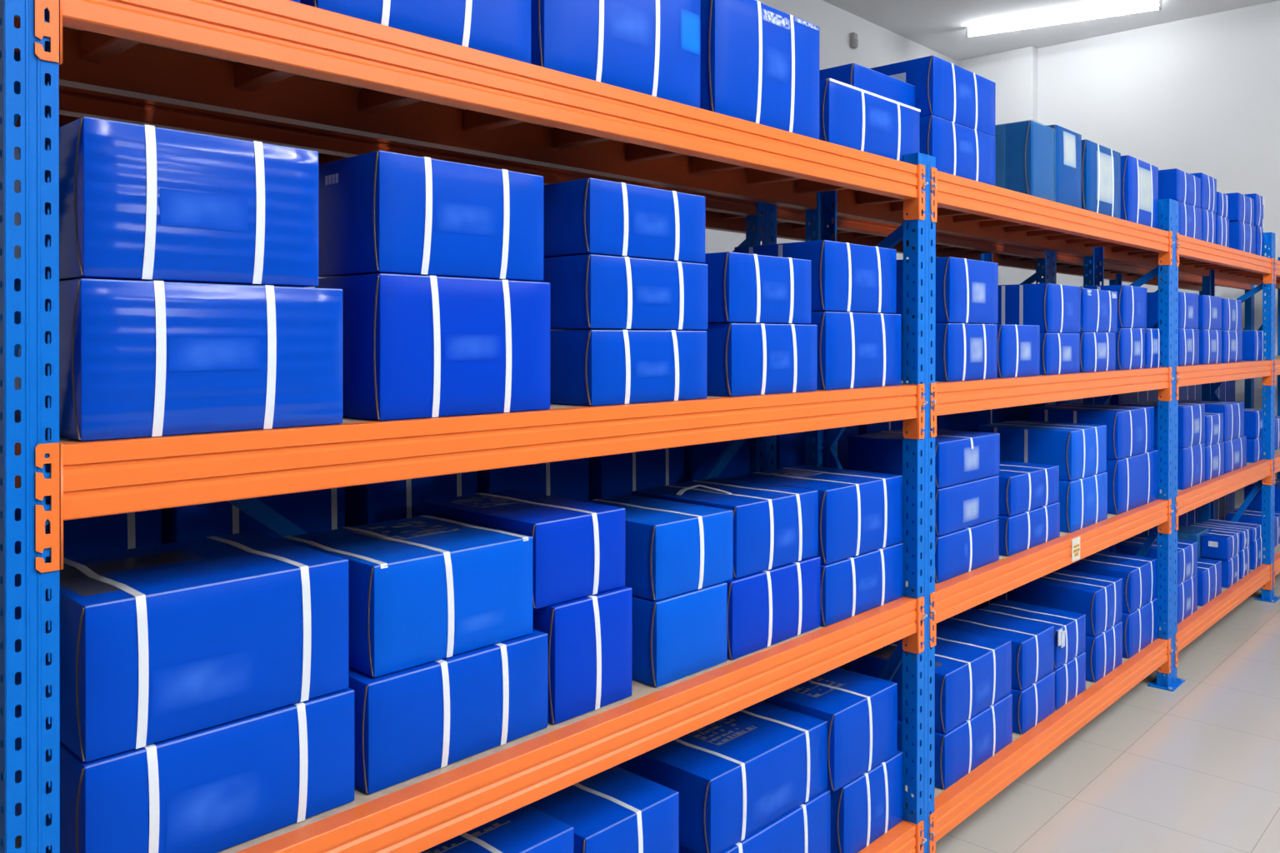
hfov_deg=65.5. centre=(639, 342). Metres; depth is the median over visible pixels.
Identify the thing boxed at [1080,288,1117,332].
carton
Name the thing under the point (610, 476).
carton
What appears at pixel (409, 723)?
carton
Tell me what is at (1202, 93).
wall
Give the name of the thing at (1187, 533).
carton
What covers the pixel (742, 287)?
carton
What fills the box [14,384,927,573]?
shelf
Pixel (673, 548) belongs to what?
carton
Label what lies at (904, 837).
shelf
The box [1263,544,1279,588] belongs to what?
shelf
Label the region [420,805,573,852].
carton
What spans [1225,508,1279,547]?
carton
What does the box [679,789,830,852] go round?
carton
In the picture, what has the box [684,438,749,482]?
carton
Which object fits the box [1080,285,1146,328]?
carton
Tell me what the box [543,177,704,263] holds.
carton
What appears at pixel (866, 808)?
carton
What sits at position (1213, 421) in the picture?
carton
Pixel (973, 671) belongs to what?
carton
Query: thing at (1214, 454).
carton
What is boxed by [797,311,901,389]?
carton
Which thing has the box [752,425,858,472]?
carton
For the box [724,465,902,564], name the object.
carton
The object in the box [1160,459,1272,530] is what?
shelf
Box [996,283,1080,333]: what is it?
carton
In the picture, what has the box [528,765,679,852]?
carton
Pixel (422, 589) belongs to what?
carton
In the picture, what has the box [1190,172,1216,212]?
carton
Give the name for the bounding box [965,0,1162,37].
lamp
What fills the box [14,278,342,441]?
carton
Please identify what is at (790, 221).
shelf
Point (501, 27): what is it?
carton
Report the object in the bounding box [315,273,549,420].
carton
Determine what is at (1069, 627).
carton
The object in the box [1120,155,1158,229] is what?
carton
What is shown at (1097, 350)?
carton
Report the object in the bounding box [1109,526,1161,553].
carton
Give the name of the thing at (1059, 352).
carton
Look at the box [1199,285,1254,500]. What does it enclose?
frame
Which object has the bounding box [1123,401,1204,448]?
carton
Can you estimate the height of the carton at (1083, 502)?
0.207 m
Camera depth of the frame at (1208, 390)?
6.51 m
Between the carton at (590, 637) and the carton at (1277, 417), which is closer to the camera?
the carton at (590, 637)
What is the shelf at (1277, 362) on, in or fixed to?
attached to the frame at (1278, 258)
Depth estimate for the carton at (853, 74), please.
3.05 m
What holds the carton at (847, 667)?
on the shelf
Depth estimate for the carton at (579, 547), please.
2.12 m
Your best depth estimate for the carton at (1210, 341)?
5.56 m
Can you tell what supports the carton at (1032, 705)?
on the shelf at (952, 805)
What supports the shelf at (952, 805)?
attached to the frame at (918, 317)
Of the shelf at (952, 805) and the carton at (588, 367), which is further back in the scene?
the shelf at (952, 805)
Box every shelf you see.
[14,0,928,219]
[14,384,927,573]
[15,85,756,215]
[15,596,927,852]
[705,201,1044,260]
[826,167,1174,264]
[857,820,926,852]
[900,366,1174,437]
[905,499,1174,647]
[905,638,1173,852]
[989,252,1166,279]
[1095,232,1273,284]
[1121,272,1250,291]
[1159,564,1272,668]
[1160,360,1273,399]
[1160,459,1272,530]
[1215,258,1279,289]
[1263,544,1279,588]
[1264,355,1279,384]
[1264,449,1279,484]
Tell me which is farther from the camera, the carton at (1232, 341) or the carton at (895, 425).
the carton at (1232, 341)
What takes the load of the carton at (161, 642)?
on the carton at (215, 789)
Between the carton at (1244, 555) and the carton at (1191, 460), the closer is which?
the carton at (1191, 460)
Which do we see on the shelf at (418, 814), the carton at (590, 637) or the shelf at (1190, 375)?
the carton at (590, 637)
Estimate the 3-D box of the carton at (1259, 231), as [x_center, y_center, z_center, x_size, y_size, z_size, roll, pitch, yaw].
[3.923,-0.647,6.563,0.307,0.202,0.207,0,0,43]
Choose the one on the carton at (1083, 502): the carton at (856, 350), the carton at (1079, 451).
the carton at (1079, 451)
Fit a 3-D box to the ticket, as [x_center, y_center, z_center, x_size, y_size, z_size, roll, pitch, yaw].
[1.737,0.825,3.966,0.003,0.090,0.088,0,0,43]
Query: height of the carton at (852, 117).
0.196 m
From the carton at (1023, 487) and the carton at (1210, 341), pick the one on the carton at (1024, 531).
the carton at (1023, 487)
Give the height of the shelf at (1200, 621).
0.167 m
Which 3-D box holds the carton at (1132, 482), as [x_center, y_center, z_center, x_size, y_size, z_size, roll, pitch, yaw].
[2.213,0.651,4.797,0.367,0.244,0.584,0,0,43]
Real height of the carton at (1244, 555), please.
0.170 m
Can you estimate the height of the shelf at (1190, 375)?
0.167 m
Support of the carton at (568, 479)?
on the shelf
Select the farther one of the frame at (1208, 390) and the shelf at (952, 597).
the frame at (1208, 390)
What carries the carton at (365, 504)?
on the shelf
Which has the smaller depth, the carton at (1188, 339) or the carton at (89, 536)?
the carton at (89, 536)
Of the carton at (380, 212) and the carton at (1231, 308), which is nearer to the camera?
the carton at (380, 212)
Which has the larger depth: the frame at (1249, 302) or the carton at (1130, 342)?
the frame at (1249, 302)
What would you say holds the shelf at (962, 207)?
attached to the frame at (918, 317)
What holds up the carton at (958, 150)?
on the shelf at (962, 207)
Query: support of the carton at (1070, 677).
on the shelf at (952, 805)
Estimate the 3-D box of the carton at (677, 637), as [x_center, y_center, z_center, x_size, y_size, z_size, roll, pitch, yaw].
[-0.004,0.684,2.462,0.365,0.192,0.259,0,0,43]
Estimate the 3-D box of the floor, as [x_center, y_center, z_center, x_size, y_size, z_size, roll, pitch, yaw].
[2.119,1.754,2.513,9.843,0.100,14.500,0,0,43]
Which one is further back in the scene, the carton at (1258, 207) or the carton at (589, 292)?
the carton at (1258, 207)
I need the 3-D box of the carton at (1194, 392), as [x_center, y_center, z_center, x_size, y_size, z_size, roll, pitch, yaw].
[3.932,0.499,7.464,0.363,0.531,0.800,0,0,43]
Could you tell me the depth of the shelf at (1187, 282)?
7.84 m
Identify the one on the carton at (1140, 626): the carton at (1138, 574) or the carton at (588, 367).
the carton at (1138, 574)
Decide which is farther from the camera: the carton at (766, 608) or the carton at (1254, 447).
the carton at (1254, 447)
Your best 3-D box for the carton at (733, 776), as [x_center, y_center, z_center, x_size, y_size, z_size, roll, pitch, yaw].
[0.218,1.152,2.712,0.367,0.192,0.518,0,0,43]
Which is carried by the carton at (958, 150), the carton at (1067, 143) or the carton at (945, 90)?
the carton at (945, 90)
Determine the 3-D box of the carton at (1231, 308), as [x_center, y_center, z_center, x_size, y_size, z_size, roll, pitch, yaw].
[3.432,-0.164,6.047,0.307,0.187,0.424,0,0,43]
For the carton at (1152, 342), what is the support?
on the shelf at (957, 397)
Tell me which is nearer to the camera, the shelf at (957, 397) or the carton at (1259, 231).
the shelf at (957, 397)
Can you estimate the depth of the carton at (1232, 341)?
5.91 m
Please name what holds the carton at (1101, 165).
on the shelf at (962, 207)
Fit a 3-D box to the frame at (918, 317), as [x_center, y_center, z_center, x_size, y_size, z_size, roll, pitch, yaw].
[0.499,0.564,2.998,0.538,2.274,0.770,0,0,43]
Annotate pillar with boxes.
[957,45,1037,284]
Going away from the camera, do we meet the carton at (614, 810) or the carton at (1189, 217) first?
the carton at (614, 810)
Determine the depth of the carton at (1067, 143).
3.98 m
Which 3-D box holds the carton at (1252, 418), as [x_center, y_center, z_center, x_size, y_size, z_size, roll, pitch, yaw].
[3.918,0.531,6.566,0.307,0.176,0.236,0,0,43]
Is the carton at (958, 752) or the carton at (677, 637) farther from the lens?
the carton at (958, 752)
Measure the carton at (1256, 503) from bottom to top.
0.361 m
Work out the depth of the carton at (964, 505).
3.35 m
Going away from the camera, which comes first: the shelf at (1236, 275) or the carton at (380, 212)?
the carton at (380, 212)
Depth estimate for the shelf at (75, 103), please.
2.18 m
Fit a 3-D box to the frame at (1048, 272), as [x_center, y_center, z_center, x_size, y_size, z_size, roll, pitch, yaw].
[2.049,0.569,5.468,0.467,2.246,0.208,0,0,43]
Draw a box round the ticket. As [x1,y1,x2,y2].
[1071,536,1079,562]
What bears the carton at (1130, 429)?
on the carton at (1132, 482)
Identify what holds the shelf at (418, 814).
attached to the frame at (918, 317)
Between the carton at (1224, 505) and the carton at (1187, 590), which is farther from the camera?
the carton at (1224, 505)
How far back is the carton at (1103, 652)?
4.33 m
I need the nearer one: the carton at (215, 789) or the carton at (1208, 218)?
the carton at (215, 789)
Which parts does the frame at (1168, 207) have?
plate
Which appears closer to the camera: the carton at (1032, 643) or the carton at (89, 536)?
the carton at (89, 536)
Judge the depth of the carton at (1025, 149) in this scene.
3.78 m
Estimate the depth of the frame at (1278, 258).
8.46 m
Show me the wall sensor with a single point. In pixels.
(853, 37)
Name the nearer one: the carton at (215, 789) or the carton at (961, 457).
the carton at (215, 789)
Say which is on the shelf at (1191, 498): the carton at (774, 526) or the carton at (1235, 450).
the carton at (1235, 450)
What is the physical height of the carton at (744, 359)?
0.178 m
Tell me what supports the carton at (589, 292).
on the carton at (588, 367)
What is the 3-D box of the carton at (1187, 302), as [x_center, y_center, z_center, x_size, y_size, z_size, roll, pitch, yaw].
[2.797,-0.168,5.372,0.307,0.190,0.364,0,0,43]
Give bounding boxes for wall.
[309,0,957,288]
[1037,0,1279,508]
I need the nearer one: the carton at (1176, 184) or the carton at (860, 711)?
the carton at (860, 711)
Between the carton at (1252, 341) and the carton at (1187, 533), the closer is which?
the carton at (1187, 533)
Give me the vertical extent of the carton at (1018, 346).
0.192 m
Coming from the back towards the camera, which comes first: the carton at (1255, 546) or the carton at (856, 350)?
the carton at (1255, 546)
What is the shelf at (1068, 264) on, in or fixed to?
attached to the frame at (1118, 276)
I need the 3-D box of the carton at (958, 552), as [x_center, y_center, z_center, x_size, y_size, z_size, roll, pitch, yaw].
[0.997,0.703,3.491,0.347,0.148,0.466,0,0,43]
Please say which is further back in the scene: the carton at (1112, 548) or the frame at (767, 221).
the carton at (1112, 548)
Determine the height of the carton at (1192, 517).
0.541 m
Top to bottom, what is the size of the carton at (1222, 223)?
0.182 m
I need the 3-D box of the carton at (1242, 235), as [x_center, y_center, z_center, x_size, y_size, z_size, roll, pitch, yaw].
[3.674,-0.642,6.298,0.307,0.193,0.429,0,0,43]
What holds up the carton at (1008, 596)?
on the shelf
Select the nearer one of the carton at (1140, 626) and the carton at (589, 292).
the carton at (589, 292)
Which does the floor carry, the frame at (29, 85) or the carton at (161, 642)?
the frame at (29, 85)
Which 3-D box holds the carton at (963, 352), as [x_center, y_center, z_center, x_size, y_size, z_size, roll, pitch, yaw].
[1.011,0.032,3.497,0.347,0.192,0.380,0,0,43]
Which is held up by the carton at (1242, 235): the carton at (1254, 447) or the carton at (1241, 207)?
the carton at (1241, 207)
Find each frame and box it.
[0,0,307,852]
[702,152,935,852]
[731,201,776,474]
[980,250,1056,407]
[1083,198,1184,691]
[1109,273,1166,537]
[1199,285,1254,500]
[1201,232,1279,603]
[1276,257,1279,479]
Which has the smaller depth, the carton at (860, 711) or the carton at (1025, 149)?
the carton at (860, 711)
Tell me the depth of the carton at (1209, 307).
5.56 m
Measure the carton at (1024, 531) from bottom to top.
0.140 m
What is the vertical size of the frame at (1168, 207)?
2.396 m
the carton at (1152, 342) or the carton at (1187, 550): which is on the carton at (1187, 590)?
the carton at (1187, 550)
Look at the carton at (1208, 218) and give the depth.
5.53 m
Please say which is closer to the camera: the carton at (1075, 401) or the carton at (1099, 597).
the carton at (1099, 597)
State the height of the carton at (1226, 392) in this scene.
0.531 m
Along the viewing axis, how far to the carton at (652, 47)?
2.12 m
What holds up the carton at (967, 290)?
on the carton at (963, 352)
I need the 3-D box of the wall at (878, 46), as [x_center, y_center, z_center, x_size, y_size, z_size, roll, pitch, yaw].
[-1.389,-0.670,5.809,0.200,4.715,14.500,0,0,43]
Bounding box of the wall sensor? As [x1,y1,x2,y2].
[850,32,858,48]
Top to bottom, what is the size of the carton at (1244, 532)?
0.108 m
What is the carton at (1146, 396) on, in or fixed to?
on the shelf
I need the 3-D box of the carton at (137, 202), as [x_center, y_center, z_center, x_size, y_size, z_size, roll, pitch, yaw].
[-0.768,-0.200,1.605,0.368,0.220,0.351,0,0,43]
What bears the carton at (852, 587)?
on the shelf at (418, 814)
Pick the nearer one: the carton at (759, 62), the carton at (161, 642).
the carton at (161, 642)
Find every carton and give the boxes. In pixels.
[14,116,318,287]
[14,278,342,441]
[15,508,160,558]
[15,531,348,762]
[15,687,354,852]
[160,486,344,544]
[276,515,532,677]
[300,0,530,63]
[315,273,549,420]
[318,150,543,281]
[345,471,476,527]
[348,629,547,794]
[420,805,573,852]
[421,489,625,609]
[476,457,588,501]
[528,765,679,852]
[530,0,700,108]
[532,586,632,724]
[537,254,707,329]
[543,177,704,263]
[550,330,707,406]
[586,495,733,600]
[588,446,684,500]
[615,700,827,852]
[631,477,818,578]
[631,582,727,687]
[635,323,817,396]
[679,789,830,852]
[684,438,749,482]
[700,0,819,139]
[700,251,811,324]
[722,556,820,659]
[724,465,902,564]
[734,240,896,313]
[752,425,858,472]
[762,667,897,791]
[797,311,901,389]
[819,62,915,107]
[819,77,920,161]
[820,542,903,626]
[827,750,903,852]
[838,662,849,670]
[848,429,999,488]
[850,625,1011,734]
[858,420,902,434]
[870,55,995,136]
[882,256,998,324]
[897,694,1012,789]
[900,323,997,381]
[900,519,999,583]
[905,475,999,536]
[919,115,995,185]
[936,404,1034,431]
[936,609,1054,690]
[970,590,1013,610]
[977,420,1106,480]
[977,599,1085,669]
[995,120,1054,201]
[995,460,1059,516]
[995,501,1059,556]
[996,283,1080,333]
[996,325,1039,378]
[1010,671,1054,734]
[1013,569,1122,636]
[1029,403,1154,459]
[1035,398,1109,407]
[1040,333,1079,374]
[1045,124,1081,208]
[1052,651,1085,710]
[1056,471,1107,532]
[1060,550,1156,613]
[1079,332,1115,372]
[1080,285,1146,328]
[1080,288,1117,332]
[1081,139,1120,219]
[1084,621,1122,682]
[1105,450,1158,514]
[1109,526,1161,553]
[1110,390,1161,404]
[1114,328,1144,369]
[1115,534,1197,584]
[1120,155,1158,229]
[1120,598,1157,659]
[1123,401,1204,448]
[1140,328,1159,368]
[1146,291,1198,329]
[1154,443,1204,489]
[1155,574,1197,624]
[1158,168,1200,208]
[1160,200,1201,239]
[1160,328,1199,365]
[1164,506,1201,537]
[1177,525,1208,558]
[1178,384,1201,400]
[1178,400,1244,441]
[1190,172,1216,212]
[1190,295,1221,329]
[1190,522,1249,550]
[1195,557,1221,606]
[1199,329,1221,364]
[1200,208,1215,244]
[1200,529,1239,560]
[1201,554,1239,588]
[1202,412,1223,446]
[1202,519,1261,541]
[1205,442,1224,480]
[1213,298,1241,330]
[1214,380,1234,401]
[1214,491,1234,520]
[1215,191,1228,218]
[1215,215,1229,247]
[1221,330,1242,363]
[1221,435,1246,474]
[1225,192,1254,225]
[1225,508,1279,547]
[1229,220,1255,254]
[1238,545,1249,579]
[1241,330,1263,360]
[1242,193,1264,227]
[1244,409,1262,439]
[1245,479,1279,511]
[1246,436,1262,462]
[1250,536,1261,569]
[1254,225,1264,255]
[1260,415,1279,450]
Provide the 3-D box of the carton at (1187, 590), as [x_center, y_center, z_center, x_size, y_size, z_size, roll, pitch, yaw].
[2.788,1.356,5.366,0.307,0.199,0.379,0,0,43]
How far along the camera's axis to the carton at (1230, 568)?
5.91 m
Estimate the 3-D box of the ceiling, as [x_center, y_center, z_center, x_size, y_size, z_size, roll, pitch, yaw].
[2.123,-3.086,2.494,9.843,0.150,14.500,0,0,43]
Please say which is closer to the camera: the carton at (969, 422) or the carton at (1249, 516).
the carton at (969, 422)
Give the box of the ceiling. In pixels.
[822,0,1279,60]
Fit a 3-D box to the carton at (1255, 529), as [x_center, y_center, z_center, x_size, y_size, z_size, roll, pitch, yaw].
[3.867,1.229,6.517,0.305,0.077,0.251,0,0,43]
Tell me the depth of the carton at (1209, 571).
5.59 m
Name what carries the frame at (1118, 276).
on the floor
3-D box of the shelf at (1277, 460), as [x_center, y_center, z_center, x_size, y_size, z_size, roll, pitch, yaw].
[4.808,0.846,7.513,0.419,0.167,2.300,0,0,43]
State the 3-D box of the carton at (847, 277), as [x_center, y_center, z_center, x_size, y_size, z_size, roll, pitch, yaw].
[0.525,-0.184,2.959,0.319,0.193,0.394,0,0,43]
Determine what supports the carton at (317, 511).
on the shelf
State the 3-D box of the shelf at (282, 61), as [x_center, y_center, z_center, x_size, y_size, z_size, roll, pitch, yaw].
[-0.100,-0.453,2.294,0.419,0.167,2.404,0,0,43]
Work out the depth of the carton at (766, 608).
2.56 m
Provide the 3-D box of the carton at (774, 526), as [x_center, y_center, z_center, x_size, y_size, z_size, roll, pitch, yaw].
[0.234,0.486,2.717,0.367,0.197,0.366,0,0,43]
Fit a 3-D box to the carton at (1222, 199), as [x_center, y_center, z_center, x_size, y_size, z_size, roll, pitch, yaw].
[3.277,-0.796,5.879,0.306,0.135,0.224,0,0,43]
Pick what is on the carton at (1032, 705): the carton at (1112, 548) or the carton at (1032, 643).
the carton at (1032, 643)
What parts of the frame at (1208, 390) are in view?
plate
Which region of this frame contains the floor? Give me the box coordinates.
[905,573,1279,852]
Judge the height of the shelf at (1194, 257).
0.167 m
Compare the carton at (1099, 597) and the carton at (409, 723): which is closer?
the carton at (409, 723)
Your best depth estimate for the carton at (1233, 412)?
5.95 m
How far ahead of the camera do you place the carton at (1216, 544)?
5.94 m

